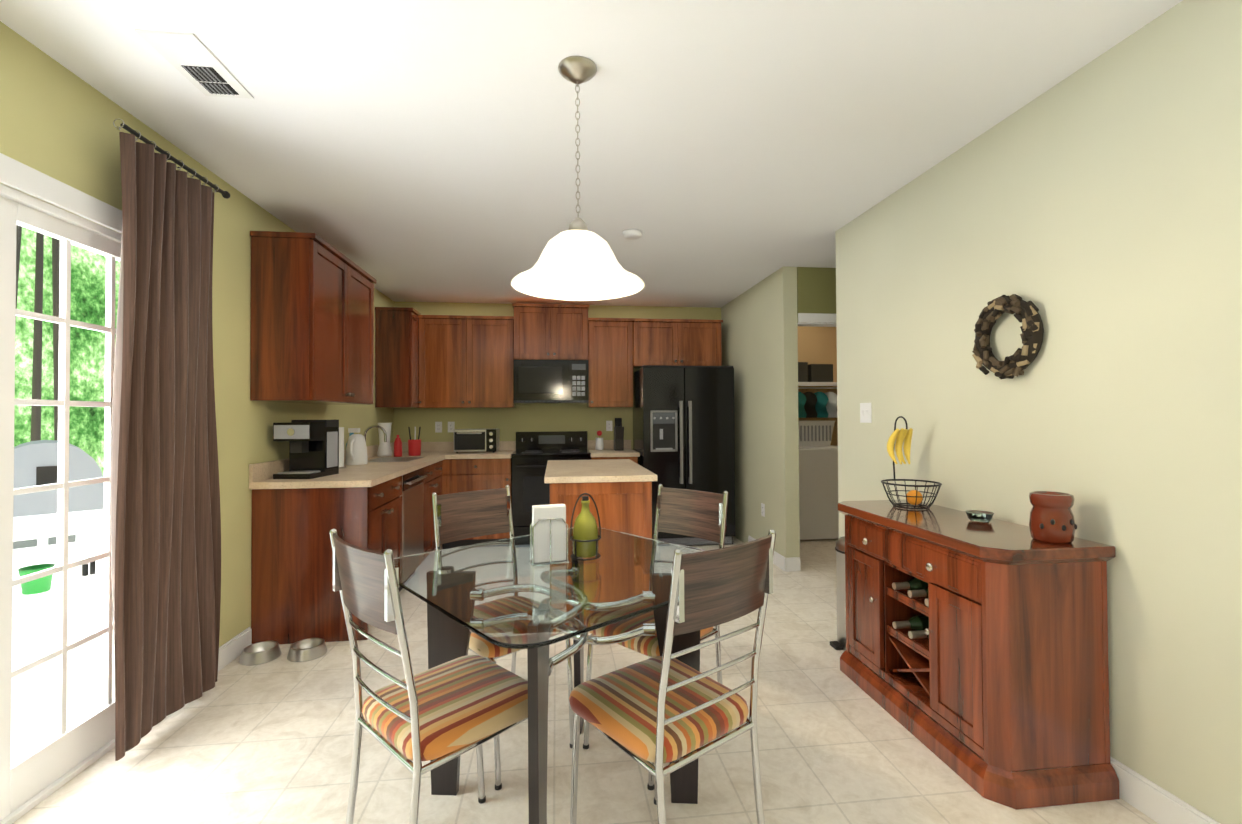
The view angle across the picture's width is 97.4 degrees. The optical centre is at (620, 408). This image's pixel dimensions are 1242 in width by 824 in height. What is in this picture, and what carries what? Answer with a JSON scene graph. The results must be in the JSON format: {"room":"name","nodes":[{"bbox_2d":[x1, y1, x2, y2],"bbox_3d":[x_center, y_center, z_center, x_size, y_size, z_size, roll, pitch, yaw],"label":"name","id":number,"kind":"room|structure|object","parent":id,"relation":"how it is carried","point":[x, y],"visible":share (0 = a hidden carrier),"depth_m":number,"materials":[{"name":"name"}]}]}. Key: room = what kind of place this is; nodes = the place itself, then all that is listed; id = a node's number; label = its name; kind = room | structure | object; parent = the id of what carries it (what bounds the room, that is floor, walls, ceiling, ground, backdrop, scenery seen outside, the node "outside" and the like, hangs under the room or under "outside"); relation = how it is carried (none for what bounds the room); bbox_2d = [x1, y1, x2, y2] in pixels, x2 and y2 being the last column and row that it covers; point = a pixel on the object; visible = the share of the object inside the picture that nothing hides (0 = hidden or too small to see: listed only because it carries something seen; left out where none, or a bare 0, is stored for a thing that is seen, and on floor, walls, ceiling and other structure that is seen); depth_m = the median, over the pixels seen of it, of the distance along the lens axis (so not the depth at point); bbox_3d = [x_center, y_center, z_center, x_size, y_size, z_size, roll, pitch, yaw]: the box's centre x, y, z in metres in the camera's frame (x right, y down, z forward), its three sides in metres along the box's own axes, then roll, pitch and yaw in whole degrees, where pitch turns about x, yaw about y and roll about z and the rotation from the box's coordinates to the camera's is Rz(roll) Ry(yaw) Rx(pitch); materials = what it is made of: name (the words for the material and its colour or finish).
{"room":"kitchen","nodes":[
{"label":"kitchen","id":0,"kind":"room"},
{"bbox_2d":[0,21,395,646],"bbox_3d":[-1.971,0.052,1.668,0.120,2.500,8.440,0,-1,-7],"label":"wall","id":1,"kind":"structure","parent":0,"point":[53,122],"depth_m":2.80,"materials":[{"name":"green paint"}]},
{"bbox_2d":[0,153,121,823],"bbox_3d":[-1.963,0.260,1.681,0.138,2.085,1.740,0,-1,-7],"label":"patio door","id":2,"kind":"structure","parent":1,"relation":"in","point":[33,777],"depth_m":1.90,"materials":[{"name":"white"}]},
{"bbox_2d":[113,118,229,198],"bbox_3d":[-1.934,-1.049,2.345,0.117,0.046,0.681,0,-1,-7],"label":"curtain rod","id":3,"kind":"object","parent":1,"relation":"attached to","point":[215,189],"visible":0.83,"depth_m":2.32,"materials":[{"name":"black metal"}]},
{"bbox_2d":[110,132,220,760],"bbox_3d":[-1.885,0.131,2.281,0.104,2.310,0.600,0,-1,-7],"label":"curtain","id":4,"kind":"object","parent":3,"relation":"hanging from","point":[165,526],"visible":1,"depth_m":2.23,"materials":[{"name":"brown fabric"}]},
{"bbox_2d":[250,231,353,404],"bbox_3d":[-1.943,-0.518,3.360,0.330,0.950,0.577,0,-1,-7],"label":"upper cabinet","id":5,"kind":"object","parent":1,"relation":"attached to","point":[312,318],"depth_m":3.09,"materials":[{"name":"brown wood"}]},
{"bbox_2d":[249,442,393,483],"bbox_3d":[-2.218,0.380,4.386,0.020,0.100,2.726,0,-1,-7],"label":"backsplash","id":6,"kind":"structure","parent":1,"relation":"attached to","point":[265,470],"depth_m":3.22,"materials":[{"name":"beige stone"}]},
{"bbox_2d":[354,263,377,406],"bbox_3d":[-1.998,-0.511,3.820,0.330,0.950,0.577,0,-1,-7],"label":"upper cabinet","id":7,"kind":"object","parent":1,"relation":"attached to","point":[364,283],"depth_m":3.95,"materials":[{"name":"brown wood"}]},
{"bbox_2d":[377,307,425,407],"bbox_3d":[-2.146,-0.488,5.324,0.389,0.950,0.286,0,-1,-7],"label":"upper cabinet","id":8,"kind":"object","parent":1,"relation":"attached to","point":[401,330],"depth_m":5.19,"materials":[{"name":"brown wood"}]},
{"bbox_2d":[396,302,719,449],"bbox_3d":[0.186,0.106,6.112,5.150,2.500,0.120,0,-1,-7],"label":"wall","id":9,"kind":"structure","parent":0,"point":[525,417],"depth_m":5.90,"materials":[{"name":"green paint"}]},
{"bbox_2d":[435,422,441,432],"bbox_3d":[-1.937,0.193,5.794,0.070,0.114,0.008,0,-1,-7],"label":"outlet","id":10,"kind":"object","parent":9,"relation":"attached to","point":[438,427],"visible":1,"depth_m":5.79,"materials":[{"name":"white plastic"}]},
{"bbox_2d":[426,315,473,407],"bbox_3d":[-1.793,-0.475,5.636,0.545,0.930,0.369,0,-1,-7],"label":"upper cabinet","id":11,"kind":"object","parent":9,"relation":"attached to","point":[449,338],"depth_m":5.51,"materials":[{"name":"brown wood"}]},
{"bbox_2d":[448,422,454,431],"bbox_3d":[-1.807,0.192,5.810,0.070,0.114,0.008,0,-1,-7],"label":"outlet","id":12,"kind":"object","parent":9,"relation":"attached to","point":[451,426],"visible":0.98,"depth_m":5.81,"materials":[{"name":"white plastic"}]},
{"bbox_2d":[474,316,515,407],"bbox_3d":[-1.377,-0.477,5.705,0.525,0.930,0.330,0,-1,-7],"label":"upper cabinet","id":13,"kind":"object","parent":9,"relation":"attached to","point":[493,365],"depth_m":5.56,"materials":[{"name":"brown wood"}]},
{"bbox_2d":[402,440,630,451],"bbox_3d":[-1.128,0.396,5.878,2.496,0.100,0.020,0,-1,-7],"label":"backsplash","id":14,"kind":"structure","parent":9,"relation":"attached to","point":[505,446],"depth_m":5.79,"materials":[{"name":"beige stone"}]},
{"bbox_2d":[510,303,557,359],"bbox_3d":[-0.896,-0.788,5.747,0.438,0.570,0.330,0,-1,-7],"label":"upper cabinet","id":15,"kind":"object","parent":9,"relation":"attached to","point":[533,327],"depth_m":5.59,"materials":[{"name":"brown wood"}]},
{"bbox_2d":[513,360,588,403],"bbox_3d":[-0.729,-0.278,5.725,0.757,0.437,0.425,0,-1,-7],"label":"microwave oven","id":16,"kind":"object","parent":15,"relation":"attached to","point":[551,381],"visible":1,"depth_m":5.54,"materials":[{"name":"black metal"}]},
{"bbox_2d":[558,304,589,362],"bbox_3d":[-0.575,-0.790,5.785,0.438,0.570,0.330,0,-1,-7],"label":"upper cabinet","id":17,"kind":"object","parent":9,"relation":"attached to","point":[573,320],"depth_m":5.64,"materials":[{"name":"brown wood"}]},
{"bbox_2d":[606,421,611,430],"bbox_3d":[-0.129,0.186,6.009,0.070,0.114,0.008,0,-1,-7],"label":"outlet","id":18,"kind":"object","parent":9,"relation":"attached to","point":[608,425],"visible":1,"depth_m":6.01,"materials":[{"name":"white plastic"}]},
{"bbox_2d":[587,318,641,407],"bbox_3d":[-0.093,-0.481,5.857,0.531,0.930,0.330,0,-1,-7],"label":"upper cabinet","id":19,"kind":"object","parent":9,"relation":"attached to","point":[615,343],"depth_m":5.70,"materials":[{"name":"brown wood"}]},
{"bbox_2d":[642,318,685,365],"bbox_3d":[0.377,-0.698,5.916,0.535,0.500,0.330,0,-1,-7],"label":"upper cabinet","id":20,"kind":"object","parent":9,"relation":"attached to","point":[663,340],"depth_m":5.77,"materials":[{"name":"brown wood"}]},
{"bbox_2d":[686,319,721,365],"bbox_3d":[0.794,-0.699,5.966,0.535,0.500,0.330,0,-1,-7],"label":"upper cabinet","id":21,"kind":"object","parent":9,"relation":"attached to","point":[703,336],"depth_m":5.82,"materials":[{"name":"brown wood"}]},
{"bbox_2d":[12,537,1157,823],"bbox_3d":[0.607,1.318,1.954,5.300,0.050,8.440,0,-1,-7],"label":"floor","id":22,"kind":"structure","parent":0,"point":[264,743],"depth_m":2.01,"materials":[{"name":"tile"}]},
{"bbox_2d":[239,641,280,665],"bbox_3d":[-1.911,1.291,2.895,0.188,0.058,0.188,0,-1,-7],"label":"bowl","id":23,"kind":"object","parent":22,"relation":"on","point":[263,652],"visible":1,"depth_m":2.86,"materials":[{"name":"silver metal"}]},
{"bbox_2d":[287,638,326,661],"bbox_3d":[-1.684,1.290,2.932,0.188,0.058,0.188,0,-1,-7],"label":"bowl","id":24,"kind":"object","parent":22,"relation":"on","point":[309,649],"visible":1,"depth_m":2.89,"materials":[{"name":"silver metal"}]},
{"bbox_2d":[251,480,392,643],"bbox_3d":[-1.786,0.888,3.302,0.620,0.875,0.427,0,-1,-7],"label":"base cabinet","id":25,"kind":"object","parent":22,"relation":"on","point":[375,503],"depth_m":3.09,"materials":[{"name":"brown wood"}]},
{"bbox_2d":[249,452,448,491],"bbox_3d":[-1.905,0.447,4.422,0.650,0.038,2.726,0,-1,-7],"label":"countertop","id":26,"kind":"structure","parent":25,"relation":"on","point":[377,470],"depth_m":3.49,"materials":[{"name":"beige stone"}]},
{"bbox_2d":[273,420,338,478],"bbox_3d":[-1.916,0.239,3.333,0.224,0.345,0.320,0,-1,1],"label":"coffee machine","id":27,"kind":"object","parent":26,"relation":"on","point":[313,448],"visible":1,"depth_m":3.33,"materials":[{"name":"black plastic"}]},
{"bbox_2d":[334,419,346,468],"bbox_3d":[-2.031,0.247,3.873,0.150,0.347,0.150,0,-1,-7],"label":"paper towel roll","id":28,"kind":"object","parent":26,"relation":"on","point":[341,448],"visible":0.31,"depth_m":3.86,"materials":[{"name":"white paper"}]},
{"bbox_2d":[346,428,359,446],"bbox_3d":[-2.126,0.290,4.325,0.102,0.275,0.084,0,-1,-7],"label":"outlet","id":29,"kind":"object","parent":26,"relation":"on","point":[351,431],"visible":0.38,"depth_m":4.31,"materials":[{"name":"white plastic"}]},
{"bbox_2d":[345,434,367,464],"bbox_3d":[-2.026,0.308,4.170,0.156,0.232,0.230,0,-1,-7],"label":"electric kettle","id":30,"kind":"object","parent":26,"relation":"on","point":[356,450],"visible":1,"depth_m":4.13,"materials":[{"name":"white plastic"}]},
{"bbox_2d":[363,425,386,456],"bbox_3d":[-2.101,0.283,4.668,0.204,0.294,0.103,0,-1,-7],"label":"kitchen faucet","id":31,"kind":"object","parent":26,"relation":"on","point":[379,427],"visible":0.62,"depth_m":4.64,"materials":[{"name":"silver metal"}]},
{"bbox_2d":[377,423,391,456],"bbox_3d":[-2.192,0.283,5.062,0.130,0.310,0.127,0,-1,-7],"label":"blender jar","id":32,"kind":"object","parent":26,"relation":"on","point":[384,449],"visible":0.98,"depth_m":5.02,"materials":[{"name":"white plastic"}]},
{"bbox_2d":[394,435,401,456],"bbox_3d":[-2.043,0.337,4.998,0.076,0.200,0.076,0,-1,-7],"label":"dish soap","id":33,"kind":"object","parent":26,"relation":"on","point":[397,447],"visible":1,"depth_m":4.97,"materials":[{"name":"red plastic"}]},
{"bbox_2d":[408,427,420,455],"bbox_3d":[-1.937,0.303,5.122,0.120,0.271,0.117,0,-1,-7],"label":"utensil crock","id":34,"kind":"object","parent":26,"relation":"on","point":[414,446],"visible":1,"depth_m":5.08,"materials":[{"name":"red ceramic"}]},
{"bbox_2d":[393,476,400,591],"bbox_3d":[-1.821,0.893,3.603,0.620,0.875,0.407,0,-1,-7],"label":"base cabinet","id":35,"kind":"object","parent":22,"relation":"on","point":[396,483],"depth_m":3.73,"materials":[{"name":"brown wood"}]},
{"bbox_2d":[401,468,424,589],"bbox_3d":[-1.855,0.902,4.106,0.580,0.872,0.718,0,-1,-7],"label":"dishwasher","id":36,"kind":"object","parent":22,"relation":"on","point":[413,485],"depth_m":4.12,"materials":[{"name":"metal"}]},
{"bbox_2d":[329,529,527,823],"bbox_3d":[-0.504,0.810,1.527,0.404,0.968,0.498,-1,-1,43],"label":"chair","id":37,"kind":"object","parent":22,"relation":"on","point":[443,713],"visible":0.96,"depth_m":1.42,"materials":[{"name":"multicoloured fabric"}]},
{"bbox_2d":[449,456,511,547],"bbox_3d":[-1.423,0.919,5.513,0.660,0.875,0.659,0,-1,-7],"label":"base cabinet","id":38,"kind":"object","parent":22,"relation":"on","point":[466,473],"depth_m":5.24,"materials":[{"name":"brown wood"}]},
{"bbox_2d":[449,452,512,455],"bbox_3d":[-1.400,0.461,5.527,0.612,0.038,0.650,0,-1,-7],"label":"countertop","id":39,"kind":"structure","parent":38,"relation":"on","point":[450,453],"depth_m":5.32,"materials":[{"name":"beige stone"}]},
{"bbox_2d":[454,429,499,452],"bbox_3d":[-1.481,0.325,5.610,0.420,0.235,0.358,0,-1,-7],"label":"toaster oven","id":40,"kind":"object","parent":39,"relation":"on","point":[476,440],"visible":1,"depth_m":5.47,"materials":[{"name":"silver metal"}]},
{"bbox_2d":[432,485,573,789],"bbox_3d":[-0.472,0.819,2.158,0.404,0.968,0.498,1,-1,-45],"label":"chair","id":41,"kind":"object","parent":22,"relation":"on","point":[464,515],"visible":0.27,"depth_m":2.27,"materials":[{"name":"silver metal"}]},
{"bbox_2d":[394,527,701,823],"bbox_3d":[-0.191,0.916,1.876,1.000,0.760,1.000,0,-1,-42],"label":"dining table","id":42,"kind":"object","parent":22,"relation":"on","point":[504,593],"visible":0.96,"depth_m":1.69,"materials":[{"name":"clear glass"}]},
{"bbox_2d":[529,504,568,565],"bbox_3d":[-0.251,0.436,1.906,0.130,0.199,0.056,0,-1,-19],"label":"napkin holder","id":43,"kind":"object","parent":42,"relation":"on","point":[548,524],"visible":1,"depth_m":1.89,"materials":[{"name":"silver metal"}]},
{"bbox_2d":[570,493,600,560],"bbox_3d":[-0.129,0.419,1.976,0.114,0.231,0.114,0,-1,-7],"label":"caddy","id":44,"kind":"object","parent":42,"relation":"on","point":[585,536],"visible":1,"depth_m":1.94,"materials":[{"name":"black metal"}]},
{"bbox_2d":[511,431,590,536],"bbox_3d":[-0.707,0.796,5.566,0.767,1.115,0.713,0,-1,-7],"label":"range","id":45,"kind":"object","parent":22,"relation":"on","point":[533,453],"visible":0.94,"depth_m":5.27,"materials":[{"name":"black metal"}]},
{"bbox_2d":[550,483,651,538],"bbox_3d":[-0.188,0.888,3.895,0.620,0.875,1.212,0,-1,-7],"label":"kitchen island","id":46,"kind":"object","parent":22,"relation":"on","point":[619,491],"depth_m":3.32,"materials":[{"name":"brown wood"}]},
{"bbox_2d":[544,459,656,482],"bbox_3d":[-0.191,0.431,3.902,0.680,0.038,1.270,0,-1,-7],"label":"island countertop","id":47,"kind":"structure","parent":46,"relation":"on","point":[608,470],"depth_m":3.49,"materials":[{"name":"beige stone"}]},
{"bbox_2d":[590,456,639,463],"bbox_3d":[-0.096,0.914,5.690,0.464,0.875,0.620,0,-1,-7],"label":"base cabinet","id":48,"kind":"object","parent":22,"relation":"on","point":[634,458],"depth_m":5.38,"materials":[{"name":"brown wood"}]},
{"bbox_2d":[589,448,639,455],"bbox_3d":[-0.090,0.457,5.682,0.481,0.038,0.650,0,-1,-7],"label":"countertop","id":49,"kind":"structure","parent":48,"relation":"on","point":[606,451],"depth_m":5.43,"materials":[{"name":"beige stone"}]},
{"bbox_2d":[595,430,603,449],"bbox_3d":[-0.230,0.335,5.848,0.090,0.210,0.090,0,-1,-7],"label":"bottle","id":50,"kind":"object","parent":49,"relation":"on","point":[599,444],"visible":1,"depth_m":5.82,"materials":[{"name":"white plastic"}]},
{"bbox_2d":[614,418,623,450],"bbox_3d":[-0.024,0.266,5.803,0.090,0.343,0.200,0,-1,-7],"label":"knife block","id":51,"kind":"object","parent":49,"relation":"on","point":[618,437],"visible":1,"depth_m":5.74,"materials":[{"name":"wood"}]},
{"bbox_2d":[583,484,727,789],"bbox_3d":[0.146,0.815,2.155,0.404,0.968,0.498,-1,-1,44],"label":"chair","id":52,"kind":"object","parent":22,"relation":"on","point":[695,513],"visible":0.48,"depth_m":2.23,"materials":[{"name":"brown wood"}]},
{"bbox_2d":[569,529,775,823],"bbox_3d":[0.131,0.806,1.512,0.404,0.968,0.498,0,-1,-38],"label":"chair","id":53,"kind":"object","parent":22,"relation":"on","point":[666,707],"visible":1,"depth_m":1.39,"materials":[{"name":"multicoloured fabric"}]},
{"bbox_2d":[633,365,734,545],"bbox_3d":[0.626,0.464,5.675,0.910,1.767,0.820,0,-1,-7],"label":"refrigerator","id":54,"kind":"object","parent":22,"relation":"on","point":[683,428],"visible":0.75,"depth_m":5.33,"materials":[{"name":"black metal"}]},
{"bbox_2d":[799,445,838,539],"bbox_3d":[2.034,0.803,5.877,0.660,1.080,0.680,0,-1,-7],"label":"washer","id":55,"kind":"object","parent":22,"relation":"on","point":[818,496],"visible":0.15,"depth_m":5.53,"materials":[{"name":"white metal"}]},
{"bbox_2d":[798,420,834,446],"bbox_3d":[2.003,0.261,5.862,0.499,0.270,0.354,0,-1,-7],"label":"laundry basket","id":56,"kind":"object","parent":55,"relation":"on","point":[815,433],"visible":0.67,"depth_m":5.70,"materials":[{"name":"white plastic"}]},
{"bbox_2d":[830,536,845,649],"bbox_3d":[1.300,1.010,3.008,0.287,0.590,0.254,0,-1,-7],"label":"step trash can","id":57,"kind":"object","parent":22,"relation":"on","point":[839,643],"visible":0.19,"depth_m":2.98,"materials":[{"name":"silver metal"}]},
{"bbox_2d":[838,500,1119,809],"bbox_3d":[1.354,0.879,2.296,0.453,0.830,1.050,0,-1,-7],"label":"buffet","id":58,"kind":"object","parent":22,"relation":"on","point":[987,642],"visible":1,"depth_m":1.84,"materials":[{"name":"brown wood"}]},
{"bbox_2d":[881,416,941,509],"bbox_3d":[1.382,0.250,2.611,0.259,0.433,0.268,0,-1,-7],"label":"basket","id":59,"kind":"object","parent":58,"relation":"on","point":[915,497],"visible":1,"depth_m":2.66,"materials":[{"name":"black metal"}]},
{"bbox_2d":[965,510,993,521],"bbox_3d":[1.480,0.444,2.252,0.104,0.036,0.104,0,-1,-7],"label":"dish","id":60,"kind":"object","parent":58,"relation":"on","point":[979,516],"visible":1,"depth_m":2.23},
{"bbox_2d":[1029,491,1076,543],"bbox_3d":[1.513,0.375,1.953,0.175,0.164,0.239,0,-1,-7],"label":"jar","id":61,"kind":"object","parent":58,"relation":"on","point":[1051,519],"visible":1,"depth_m":1.85,"materials":[{"name":"brown ceramic"}]},
{"bbox_2d":[0,0,1182,307],"bbox_3d":[0.594,-1.232,1.991,5.300,0.050,8.440,0,-1,-7],"label":"ceiling","id":62,"kind":"structure","parent":0,"point":[426,150],"depth_m":2.19,"materials":[{"name":"white paint"}]},
{"bbox_2d":[135,29,253,98],"bbox_3d":[-1.470,-1.191,1.907,0.170,0.011,0.350,0,-1,-7],"label":"ceiling vent","id":63,"kind":"object","parent":62,"relation":"in","point":[196,62],"visible":1,"depth_m":1.88,"materials":[{"name":"white metal"}]},
{"bbox_2d":[511,56,644,300],"bbox_3d":[-0.152,-0.816,1.922,0.464,0.774,0.464,0,-1,-7],"label":"pendant lamp","id":64,"kind":"object","parent":62,"relation":"hanging from","point":[577,261],"visible":1,"depth_m":1.90,"materials":[{"name":"white glass"}]},
{"bbox_2d":[623,229,641,239],"bbox_3d":[0.076,-1.162,3.641,0.130,0.035,0.130,0,-1,-7],"label":"smoke detector","id":65,"kind":"object","parent":62,"relation":"attached to","point":[631,234],"visible":1,"depth_m":3.60,"materials":[{"name":"white plastic"}]},
{"bbox_2d":[796,267,831,444],"bbox_3d":[2.134,0.074,4.626,1.350,2.500,0.150,0,-1,-7],"label":"wall","id":66,"kind":"structure","parent":0,"point":[813,284],"depth_m":4.54,"materials":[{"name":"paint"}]},
{"bbox_2d":[798,382,836,388],"bbox_3d":[1.974,-0.251,6.053,1.366,0.070,0.410,0,-1,-7],"label":"shelf","id":67,"kind":"object","parent":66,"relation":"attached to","point":[817,383],"visible":0.19,"depth_m":5.88,"materials":[{"name":"white wood"}]},
{"bbox_2d":[798,389,807,417],"bbox_3d":[1.886,-0.062,5.873,0.042,0.312,0.400,0,-1,-7],"label":"garment","id":68,"kind":"object","parent":67,"relation":"hanging from","point":[802,397],"depth_m":5.77,"materials":[{"name":"teal fabric"}]},
{"bbox_2d":[798,362,808,381],"bbox_3d":[1.898,-0.397,6.051,0.240,0.220,0.260,0,-1,-7],"label":"supplies","id":69,"kind":"object","parent":67,"relation":"on","point":[803,367],"depth_m":5.93,"materials":[{"name":"grey"}]},
{"bbox_2d":[808,389,818,417],"bbox_3d":[2.005,-0.062,5.887,0.042,0.312,0.400,0,-1,-7],"label":"garment","id":70,"kind":"object","parent":67,"relation":"hanging from","point":[817,404],"depth_m":5.79,"materials":[{"name":"black fabric"}]},
{"bbox_2d":[809,364,832,381],"bbox_3d":[2.180,-0.388,6.084,0.250,0.200,0.260,0,-1,-7],"label":"supplies","id":71,"kind":"object","parent":67,"relation":"on","point":[815,372],"depth_m":5.96,"materials":[{"name":"grey"}]},
{"bbox_2d":[819,392,829,417],"bbox_3d":[2.124,-0.063,5.901,0.042,0.312,0.400,0,-1,-7],"label":"garment","id":72,"kind":"object","parent":67,"relation":"hanging from","point":[824,398],"depth_m":5.80,"materials":[{"name":"teal fabric"}]},
{"bbox_2d":[830,392,836,417],"bbox_3d":[2.243,-0.063,5.915,0.042,0.312,0.400,0,-1,-7],"label":"garment","id":73,"kind":"object","parent":67,"relation":"hanging from","point":[833,397],"depth_m":5.79,"materials":[{"name":"white fabric"}]},
{"bbox_2d":[720,0,1241,823],"bbox_3d":[1.696,0.038,2.037,0.130,2.500,8.310,0,-1,-7],"label":"wall","id":74,"kind":"structure","parent":0,"point":[1092,210],"depth_m":1.88,"materials":[{"name":"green paint"}]},
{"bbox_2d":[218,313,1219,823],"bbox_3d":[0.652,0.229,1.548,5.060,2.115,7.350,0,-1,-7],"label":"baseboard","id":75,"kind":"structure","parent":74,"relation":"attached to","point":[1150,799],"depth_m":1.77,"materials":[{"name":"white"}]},
{"bbox_2d":[761,503,764,516],"bbox_3d":[1.284,0.913,4.941,0.008,0.114,0.070,0,-1,-7],"label":"electrical outlet plate","id":76,"kind":"object","parent":74,"relation":"attached to","point":[762,509],"visible":1,"depth_m":4.93,"materials":[{"name":"white plastic"}]},
{"bbox_2d":[860,403,871,422],"bbox_3d":[1.474,0.023,3.295,0.012,0.120,0.116,0,-1,-7],"label":"switch plate","id":77,"kind":"object","parent":74,"relation":"attached to","point":[865,413],"visible":1,"depth_m":3.29,"materials":[{"name":"white plastic"}]},
{"bbox_2d":[972,294,1043,378],"bbox_3d":[1.564,-0.294,2.222,0.074,0.348,0.330,0,-1,-7],"label":"wreath","id":78,"kind":"object","parent":74,"relation":"attached to","point":[1020,360],"visible":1,"depth_m":2.17,"materials":[{"name":"black"}]},
{"label":"outside","id":79,"kind":"structure","parent":0,"visible":0},
{"bbox_2d":[11,509,114,760],"bbox_3d":[-5.889,1.471,4.253,7.058,0.100,21.900,0,-1,-7],"label":"patio floor","id":80,"kind":"structure","parent":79,"point":[86,605],"depth_m":3.12,"materials":[{"name":"white concrete"}]},
{"bbox_2d":[18,564,54,594],"bbox_3d":[-4.515,1.316,4.217,0.200,0.190,0.200,0,-1,-7],"label":"bucket","id":81,"kind":"object","parent":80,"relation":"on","point":[34,586],"depth_m":4.17,"materials":[{"name":"green plastic"}]},
{"bbox_2d":[13,440,103,575],"bbox_3d":[-5.029,0.852,4.762,1.015,1.140,0.720,-1,-1,43],"label":"covered grill","id":82,"kind":"object","parent":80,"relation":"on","point":[35,531],"depth_m":4.46,"materials":[{"name":"grey metal"}]},
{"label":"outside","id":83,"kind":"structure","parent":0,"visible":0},
{"bbox_2d":[14,225,119,476],"bbox_3d":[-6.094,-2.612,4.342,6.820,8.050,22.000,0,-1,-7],"label":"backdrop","id":84,"kind":"structure","parent":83,"point":[49,255],"depth_m":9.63,"materials":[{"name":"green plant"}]}
]}

